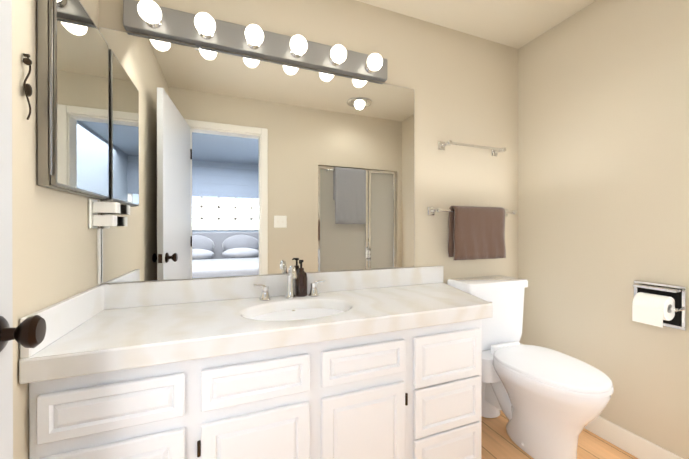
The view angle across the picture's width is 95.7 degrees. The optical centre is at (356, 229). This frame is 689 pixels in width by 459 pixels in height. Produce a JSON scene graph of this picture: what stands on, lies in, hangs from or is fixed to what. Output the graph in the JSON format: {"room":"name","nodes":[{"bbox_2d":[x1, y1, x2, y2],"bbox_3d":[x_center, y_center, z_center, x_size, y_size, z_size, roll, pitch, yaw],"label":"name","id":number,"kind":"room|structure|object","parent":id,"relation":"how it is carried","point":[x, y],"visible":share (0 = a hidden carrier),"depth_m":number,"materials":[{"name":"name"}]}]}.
{"room":"bathroom","nodes":[
{"label":"bathroom","id":0,"kind":"room"},
{"bbox_2d":[12,0,98,458],"bbox_3d":[-0.764,-0.033,0.442,0.120,2.362,1.673,0,0,-22],"label":"wall","id":1,"kind":"structure","parent":0,"point":[54,248],"depth_m":0.82,"materials":[{"name":"beige paint"}]},
{"bbox_2d":[22,53,31,119],"bbox_3d":[-0.829,-0.360,0.784,0.017,0.165,0.029,0,0,-22],"label":"hanging ornament","id":2,"kind":"object","parent":1,"relation":"hanging from","point":[27,86],"visible":0.98,"depth_m":0.78,"materials":[{"name":"brown metal"}]},
{"bbox_2d":[20,284,106,357],"bbox_3d":[-0.910,0.266,0.995,0.021,0.100,0.493,0,0,-22],"label":"backsplash","id":3,"kind":"structure","parent":1,"relation":"attached to","point":[62,317],"depth_m":0.95,"materials":[{"name":"white stone"}]},
{"bbox_2d":[37,0,108,198],"bbox_3d":[-0.917,-0.426,1.030,0.038,0.615,0.423,0,0,-22],"label":"mirrored medicine cabinet","id":4,"kind":"object","parent":1,"relation":"attached to","point":[72,104],"visible":1,"depth_m":0.94,"materials":[{"name":"silver metal"}]},
{"bbox_2d":[88,198,119,284],"bbox_3d":[-0.962,0.049,1.198,0.082,0.329,0.098,0,0,-22],"label":"electrical outlet plate","id":5,"kind":"object","parent":1,"relation":"attached to","point":[95,208],"visible":0.98,"depth_m":1.17,"materials":[{"name":"white plastic"}]},
{"bbox_2d":[99,0,517,284],"bbox_3d":[0.008,-0.037,1.727,2.523,2.362,0.120,0,0,-22],"label":"wall","id":6,"kind":"structure","parent":0,"point":[464,86],"depth_m":1.85,"materials":[{"name":"beige paint"}]},
{"bbox_2d":[123,0,386,81],"bbox_3d":[-0.369,-0.865,1.428,1.180,0.112,0.137,0,0,-22],"label":"vanity light bar","id":7,"kind":"object","parent":6,"relation":"attached to","point":[149,17],"visible":1,"depth_m":1.39,"materials":[{"name":"grey metal"}]},
{"bbox_2d":[99,27,413,283],"bbox_3d":[-0.346,-0.297,1.509,1.456,1.020,0.008,0,0,-22],"label":"mirror","id":8,"kind":"object","parent":6,"relation":"attached to","point":[224,164],"visible":0.96,"depth_m":1.44,"materials":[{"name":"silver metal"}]},
{"bbox_2d":[99,266,442,309],"bbox_3d":[-0.254,0.265,1.541,1.650,0.100,0.021,0,0,-22],"label":"backsplash","id":9,"kind":"structure","parent":6,"relation":"attached to","point":[161,293],"depth_m":1.42,"materials":[{"name":"white stone"}]},
{"bbox_2d":[427,207,516,216],"bbox_3d":[0.718,-0.111,1.901,0.628,0.048,0.089,0,0,-22],"label":"towel rail","id":10,"kind":"object","parent":6,"relation":"attached to","point":[431,210],"visible":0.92,"depth_m":1.82,"materials":[{"name":"silver metal"}]},
{"bbox_2d":[448,206,505,259],"bbox_3d":[0.724,0.017,1.873,0.390,0.314,0.075,0,0,-22],"label":"towel","id":11,"kind":"object","parent":10,"relation":"hanging from","point":[475,232],"visible":1,"depth_m":1.83,"materials":[{"name":"brown fabric"}]},
{"bbox_2d":[438,140,505,156],"bbox_3d":[0.711,-0.500,1.898,0.463,0.048,0.089,0,0,-22],"label":"towel rail","id":12,"kind":"object","parent":6,"relation":"attached to","point":[494,150],"visible":1,"depth_m":1.85,"materials":[{"name":"silver metal"}]},
{"bbox_2d":[356,0,595,48],"bbox_3d":[0.325,-1.256,0.950,2.523,0.080,1.793,0,0,-22],"label":"ceiling","id":13,"kind":"structure","parent":0,"point":[517,24],"depth_m":1.76,"materials":[{"name":"paint"}]},
{"bbox_2d":[481,410,637,458],"bbox_3d":[0.325,1.116,0.956,2.283,0.060,1.553,0,0,-22],"label":"floor","id":14,"kind":"structure","parent":0,"point":[497,442],"depth_m":1.56,"materials":[{"name":"brown wood"}]},
{"bbox_2d":[19,294,490,458],"bbox_3d":[-0.233,0.721,1.295,1.502,0.729,0.495,0,0,-22],"label":"bathroom vanity","id":15,"kind":"object","parent":14,"relation":"on","point":[373,364],"depth_m":1.04,"materials":[{"name":"white wood"}]},
{"bbox_2d":[19,302,218,377],"bbox_3d":[-0.722,0.336,1.083,0.437,0.040,0.514,0,0,-22],"label":"countertop","id":16,"kind":"structure","parent":15,"relation":"on","point":[132,333],"depth_m":0.92,"materials":[{"name":"white stone"}]},
{"bbox_2d":[253,265,324,300],"bbox_3d":[-0.292,0.236,1.400,0.327,0.155,0.146,0,0,-22],"label":"faucet","id":17,"kind":"object","parent":15,"relation":"on","point":[291,276],"visible":1,"depth_m":1.43,"materials":[{"name":"silver metal"}]},
{"bbox_2d":[295,260,306,296],"bbox_3d":[-0.264,0.228,1.481,0.058,0.170,0.065,0,0,-22],"label":"soap bottle","id":18,"kind":"object","parent":15,"relation":"on","point":[301,285],"visible":0.94,"depth_m":1.46,"materials":[{"name":"brown plastic"}]},
{"bbox_2d":[343,282,492,325],"bbox_3d":[0.322,0.335,1.511,0.619,0.040,0.514,0,0,-22],"label":"countertop","id":19,"kind":"structure","parent":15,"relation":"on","point":[432,301],"depth_m":1.35,"materials":[{"name":"white stone"}]},
{"bbox_2d":[447,275,613,458],"bbox_3d":[0.876,0.690,1.611,0.444,0.790,0.744,0,0,-22],"label":"toilet","id":20,"kind":"object","parent":14,"relation":"on","point":[550,403],"visible":0.96,"depth_m":1.50,"materials":[{"name":"white ceramic"}]},
{"bbox_2d":[518,0,688,458],"bbox_3d":[1.649,-0.035,0.890,0.120,2.362,2.673,0,0,-22],"label":"wall","id":21,"kind":"structure","parent":0,"point":[603,155],"depth_m":1.58,"materials":[{"name":"beige paint"}]},
{"bbox_2d":[585,416,682,458],"bbox_3d":[1.374,1.033,1.386,0.015,0.105,1.553,0,0,-22],"label":"baseboard","id":22,"kind":"structure","parent":21,"relation":"attached to","point":[635,445],"depth_m":1.50,"materials":[{"name":"white wood"}]},
{"bbox_2d":[632,280,686,330],"bbox_3d":[1.326,0.335,1.393,0.106,0.188,0.184,0,0,-22],"label":"toilet paper holder","id":23,"kind":"object","parent":21,"relation":"attached to","point":[658,304],"visible":1,"depth_m":1.36,"materials":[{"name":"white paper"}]},
{"bbox_3d":[0.642,-0.033,0.179,2.283,2.362,0.120,0,0,-22],"label":"wall","id":24,"kind":"structure","parent":0,"visible":0},
{"bbox_2d":[0,0,45,458],"bbox_3d":[-0.498,0.099,0.223,0.150,1.958,0.808,0,0,-22],"label":"door","id":25,"kind":"structure","parent":24,"relation":"in","point":[29,332],"depth_m":0.57,"materials":[{"name":"white wood"}]}
]}

